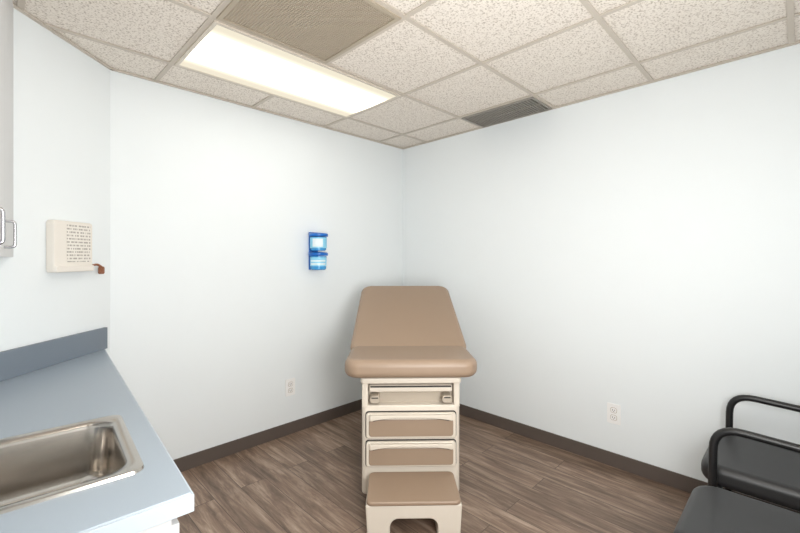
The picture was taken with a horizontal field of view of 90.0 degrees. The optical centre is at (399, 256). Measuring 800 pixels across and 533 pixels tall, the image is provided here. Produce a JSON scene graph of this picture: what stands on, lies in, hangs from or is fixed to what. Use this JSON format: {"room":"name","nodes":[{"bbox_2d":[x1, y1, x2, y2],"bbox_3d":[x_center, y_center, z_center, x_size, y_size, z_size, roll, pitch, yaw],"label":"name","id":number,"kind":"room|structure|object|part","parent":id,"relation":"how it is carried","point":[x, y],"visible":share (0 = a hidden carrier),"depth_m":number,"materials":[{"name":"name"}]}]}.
{"room":"examination room","nodes":[
{"label":"examination room","id":0,"kind":"room"},
{"bbox_2d":[0,8,109,356],"bbox_3d":[-1.708,0.107,1.769,0.100,2.520,1.038,0,0,0],"label":"wall","id":1,"kind":"structure","parent":0,"point":[61,94],"depth_m":1.92,"materials":[{"name":"paint"}]},
{"bbox_2d":[0,0,16,256],"bbox_3d":[-1.278,-0.532,1.081,0.332,1.065,1.412,0,0,-41],"label":"upper cabinet","id":2,"kind":"object","parent":1,"relation":"attached to","point":[8,227],"visible":1,"depth_m":1.42,"materials":[{"name":"white laminate"}]},
{"bbox_3d":[-1.190,-0.530,1.171,0.018,1.061,0.469,0,0,-41],"label":"door panel","id":3,"kind":"part","parent":2,"relation":"part of","materials":[{"name":"white laminate"}]},
{"bbox_3d":[-0.990,-0.076,0.980,0.033,0.096,0.009,0,0,-41],"label":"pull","id":4,"kind":"part","parent":2,"relation":"part of","materials":[{"name":"silver metal"}]},
{"bbox_3d":[-1.499,-0.530,1.522,0.018,1.061,0.458,0,0,-41],"label":"door panel","id":5,"kind":"part","parent":2,"relation":"part of","materials":[{"name":"white laminate"}]},
{"bbox_3d":[-1.307,-0.076,1.341,0.033,0.096,0.009,0,0,-41],"label":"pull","id":6,"kind":"part","parent":2,"relation":"part of","materials":[{"name":"silver metal"}]},
{"bbox_2d":[13,3,112,69],"bbox_3d":[-1.647,-1.073,1.769,0.020,0.008,1.038,0,0,0],"label":"trim","id":7,"kind":"structure","parent":1,"relation":"attached to","point":[24,12],"depth_m":1.94,"materials":[{"name":"metal"}]},
{"bbox_2d":[46,220,104,273],"bbox_3d":[-1.630,-0.042,2.024,0.052,0.267,0.313,0,0,0],"label":"box","id":8,"kind":"object","parent":1,"relation":"attached to","point":[68,243],"visible":1,"depth_m":1.95,"materials":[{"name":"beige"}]},
{"bbox_3d":[-1.613,-0.067,2.010,0.002,0.183,0.146,0,0,0],"label":"notice panel","id":9,"kind":"part","parent":8,"relation":"part of","materials":[{"name":"white paper"}]},
{"bbox_2d":[110,70,402,459],"bbox_3d":[-0.849,0.107,3.167,2.387,2.520,0.100,0,0,-45],"label":"wall","id":10,"kind":"structure","parent":0,"point":[216,302],"depth_m":2.80,"materials":[{"name":"paint"}]},
{"bbox_2d":[111,68,402,148],"bbox_3d":[-0.806,-1.073,3.125,2.387,0.008,0.020,0,0,-45],"label":"trim","id":11,"kind":"structure","parent":10,"relation":"attached to","point":[113,69],"depth_m":2.79,"materials":[{"name":"metal"}]},
{"bbox_2d":[173,399,361,471],"bbox_3d":[-0.811,1.322,3.129,2.387,0.090,0.008,0,0,-45],"label":"baseboard","id":12,"kind":"structure","parent":10,"relation":"attached to","point":[205,456],"depth_m":2.92,"materials":[{"name":"plastic"}]},
{"bbox_2d":[285,378,294,396],"bbox_3d":[-0.847,1.006,3.091,0.082,0.130,0.010,0,0,-45],"label":"wall outlet","id":13,"kind":"object","parent":10,"relation":"attached to","point":[289,383],"visible":1,"depth_m":3.08,"materials":[{"name":"plastic"}]},
{"bbox_2d":[309,232,327,269],"bbox_3d":[-0.652,-0.048,3.187,0.152,0.300,0.157,0,0,-45],"label":"dispenser","id":14,"kind":"object","parent":10,"relation":"attached to","point":[317,241],"visible":1,"depth_m":3.13,"materials":[{"name":"blue plastic"}]},
{"bbox_3d":[-0.701,-0.048,3.237,0.080,0.300,0.017,0,0,-45],"label":"plate","id":15,"kind":"part","parent":14,"relation":"part of","materials":[{"name":"blue plastic"}]},
{"bbox_3d":[-0.650,-0.176,3.186,0.152,0.029,0.152,0,0,-45],"label":"lid","id":16,"kind":"part","parent":14,"relation":"part of","materials":[{"name":"blue plastic"}]},
{"bbox_3d":[-0.650,-0.025,3.186,0.152,0.029,0.152,0,0,-45],"label":"lid","id":17,"kind":"part","parent":14,"relation":"part of","materials":[{"name":"blue plastic"}]},
{"bbox_2d":[310,237,326,250],"bbox_3d":[-0.650,-0.104,3.186,0.130,0.108,0.130,0,0,-45],"label":"canister","id":18,"kind":"object","parent":14,"relation":"on","point":[316,243],"depth_m":3.13,"materials":[{"name":"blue plastic"}]},
{"bbox_2d":[310,256,326,269],"bbox_3d":[-0.650,0.048,3.186,0.130,0.108,0.130,0,0,-45],"label":"canister","id":19,"kind":"object","parent":14,"relation":"on","point":[316,262],"depth_m":3.13,"materials":[{"name":"blue plastic"}]},
{"bbox_2d":[12,0,799,147],"bbox_3d":[-0.014,-1.116,1.704,3.276,0.074,3.150,0,0,-45],"label":"ceiling","id":20,"kind":"structure","parent":0,"point":[404,58],"depth_m":2.03,"materials":[{"name":"tile"}]},
{"bbox_2d":[174,20,400,117],"bbox_3d":[-0.624,-1.071,2.438,1.196,0.013,0.586,0,0,-45],"label":"ceiling light","id":21,"kind":"object","parent":20,"relation":"in","point":[224,52],"depth_m":2.32,"materials":[{"name":"white plastic"}]},
{"bbox_2d":[216,0,400,63],"bbox_3d":[-0.408,-1.071,1.791,0.586,0.013,0.586,0,0,-45],"label":"ceiling vent","id":22,"kind":"object","parent":20,"relation":"in","point":[320,30],"visible":1,"depth_m":1.83,"materials":[{"name":"beige"}]},
{"bbox_2d":[17,0,799,141],"bbox_3d":[-0.005,-1.075,1.717,3.216,0.006,3.115,0,0,-45],"label":"grid","id":23,"kind":"object","parent":20,"relation":"attached to","point":[790,17],"depth_m":2.04,"materials":[{"name":"beige metal"}]},
{"bbox_2d":[461,97,551,127],"bbox_3d":[0.787,-1.071,2.986,0.300,0.013,0.584,0,0,-45],"label":"ceiling vent","id":24,"kind":"object","parent":20,"relation":"in","point":[531,105],"visible":1,"depth_m":2.96,"materials":[{"name":"grey metal"}]},
{"bbox_2d":[177,409,690,532],"bbox_3d":[-0.014,1.407,1.704,3.276,0.080,3.150,0,0,-45],"label":"floor","id":25,"kind":"structure","parent":0,"point":[308,480],"depth_m":2.34,"materials":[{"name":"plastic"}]},
{"bbox_2d":[0,327,193,532],"bbox_3d":[-1.286,0.823,1.337,0.665,1.089,1.822,0,0,-41],"label":"countertop","id":26,"kind":"structure","parent":25,"relation":"on","point":[79,453],"depth_m":1.15,"materials":[{"name":"laminate"}]},
{"bbox_2d":[0,415,143,514],"bbox_3d":[-0.947,0.598,0.951,0.518,0.194,0.448,0,0,-41],"label":"basin","id":27,"kind":"object","parent":26,"relation":"in","point":[38,468],"depth_m":1.13,"materials":[{"name":"silver metal"}]},
{"bbox_3d":[-0.631,0.917,1.034,0.018,0.660,0.415,0,0,-41],"label":"door","id":28,"kind":"part","parent":26,"relation":"part of","materials":[{"name":"white laminate"}]},
{"bbox_2d":[345,286,476,532],"bbox_3d":[0.053,0.799,2.584,0.735,1.137,1.332,0,0,-1],"label":"exam table","id":29,"kind":"object","parent":25,"relation":"on","point":[410,356],"visible":1,"depth_m":2.20,"materials":[{"name":"beige leather"}]},
{"bbox_3d":[-0.140,0.787,2.243,0.056,0.040,0.085,0,0,-1],"label":"stirrup handle","id":30,"kind":"part","parent":29,"relation":"part of","materials":[{"name":"beige plastic"}]},
{"bbox_2d":[350,286,465,349],"bbox_3d":[0.047,0.431,2.844,0.735,0.075,0.820,0,26,-1],"label":"backrest cushion","id":31,"kind":"object","parent":29,"relation":"on","point":[387,316],"depth_m":2.76,"materials":[{"name":"beige leather"}]},
{"bbox_2d":[369,383,451,391],"bbox_3d":[0.060,0.732,2.257,0.464,0.040,0.065,0,0,-1],"label":"paper tray","id":32,"kind":"object","parent":29,"relation":"on","point":[415,387],"depth_m":2.23,"materials":[{"name":"beige plastic"}]},
{"bbox_2d":[345,346,476,377],"bbox_3d":[0.058,0.605,2.344,0.733,0.100,0.412,0,0,-1],"label":"seat cushion","id":33,"kind":"object","parent":29,"relation":"on","point":[362,361],"depth_m":2.16,"materials":[{"name":"beige leather"}]},
{"bbox_3d":[0.062,1.037,2.188,0.450,0.031,0.024,0,0,-1],"label":"drawer pull","id":34,"kind":"part","parent":29,"relation":"part of","materials":[{"name":"beige plastic"}]},
{"bbox_3d":[0.062,0.879,2.188,0.450,0.031,0.024,0,0,-1],"label":"drawer pull","id":35,"kind":"part","parent":29,"relation":"part of","materials":[{"name":"beige plastic"}]},
{"bbox_3d":[0.061,1.097,2.196,0.464,0.092,0.007,0,0,-1],"label":"drawer panel","id":36,"kind":"part","parent":29,"relation":"part of","materials":[{"name":"brown plastic"}]},
{"bbox_3d":[0.061,0.939,2.196,0.464,0.092,0.007,0,0,-1],"label":"drawer panel","id":37,"kind":"part","parent":29,"relation":"part of","materials":[{"name":"brown plastic"}]},
{"bbox_3d":[0.061,1.086,2.211,0.496,0.138,0.026,0,0,-1],"label":"drawer","id":38,"kind":"part","parent":29,"relation":"part of","materials":[{"name":"beige plastic"}]},
{"bbox_3d":[0.061,0.928,2.211,0.496,0.138,0.026,0,0,-1],"label":"drawer","id":39,"kind":"part","parent":29,"relation":"part of","materials":[{"name":"beige plastic"}]},
{"bbox_3d":[0.260,0.787,2.252,0.056,0.040,0.085,0,0,-1],"label":"stirrup handle","id":40,"kind":"part","parent":29,"relation":"part of","materials":[{"name":"beige plastic"}]},
{"bbox_2d":[673,486,799,532],"bbox_3d":[1.223,0.921,1.249,0.490,0.894,0.562,0,0,-45],"label":"chair","id":41,"kind":"object","parent":25,"relation":"on","point":[708,509],"visible":1,"depth_m":1.38,"materials":[{"name":"black leather"}]},
{"bbox_2d":[701,395,799,511],"bbox_3d":[1.672,0.921,1.720,0.587,0.893,0.562,0,0,-45],"label":"chair","id":42,"kind":"object","parent":25,"relation":"on","point":[763,467],"visible":0.8,"depth_m":1.68,"materials":[{"name":"black plastic"}]},
{"bbox_3d":[1.646,0.937,1.745,0.490,0.090,0.490,0,0,-45],"label":"seat","id":43,"kind":"part","parent":42,"relation":"part of","materials":[{"name":"black leather"}]},
{"bbox_3d":[1.486,1.032,1.512,0.031,0.670,0.527,0,0,-45],"label":"arm frame","id":44,"kind":"part","parent":42,"relation":"part of","materials":[{"name":"black metal"}]},
{"bbox_3d":[1.879,1.032,1.905,0.031,0.670,0.527,0,0,-45],"label":"arm frame","id":45,"kind":"part","parent":42,"relation":"part of","materials":[{"name":"black metal"}]},
{"bbox_2d":[403,44,799,511],"bbox_3d":[1.179,0.107,2.898,0.100,2.520,3.150,0,0,-45],"label":"wall","id":46,"kind":"structure","parent":0,"point":[637,249],"depth_m":2.51,"materials":[{"name":"paint"}]},
{"bbox_2d":[403,41,799,148],"bbox_3d":[1.137,-1.073,2.855,0.020,0.008,3.150,0,0,-45],"label":"trim","id":47,"kind":"structure","parent":46,"relation":"attached to","point":[796,42],"depth_m":2.42,"materials":[{"name":"metal"}]},
{"bbox_2d":[607,402,620,424],"bbox_3d":[1.393,1.022,2.606,0.082,0.130,0.010,0,0,45],"label":"wall outlet","id":48,"kind":"object","parent":46,"relation":"attached to","point":[613,410],"visible":1,"depth_m":2.60,"materials":[{"name":"plastic"}]},
{"bbox_2d":[459,404,799,513],"bbox_3d":[1.141,1.322,2.860,0.008,0.090,3.150,0,0,-45],"label":"baseboard","id":49,"kind":"structure","parent":46,"relation":"attached to","point":[685,483],"depth_m":2.68,"materials":[{"name":"plastic"}]}
]}

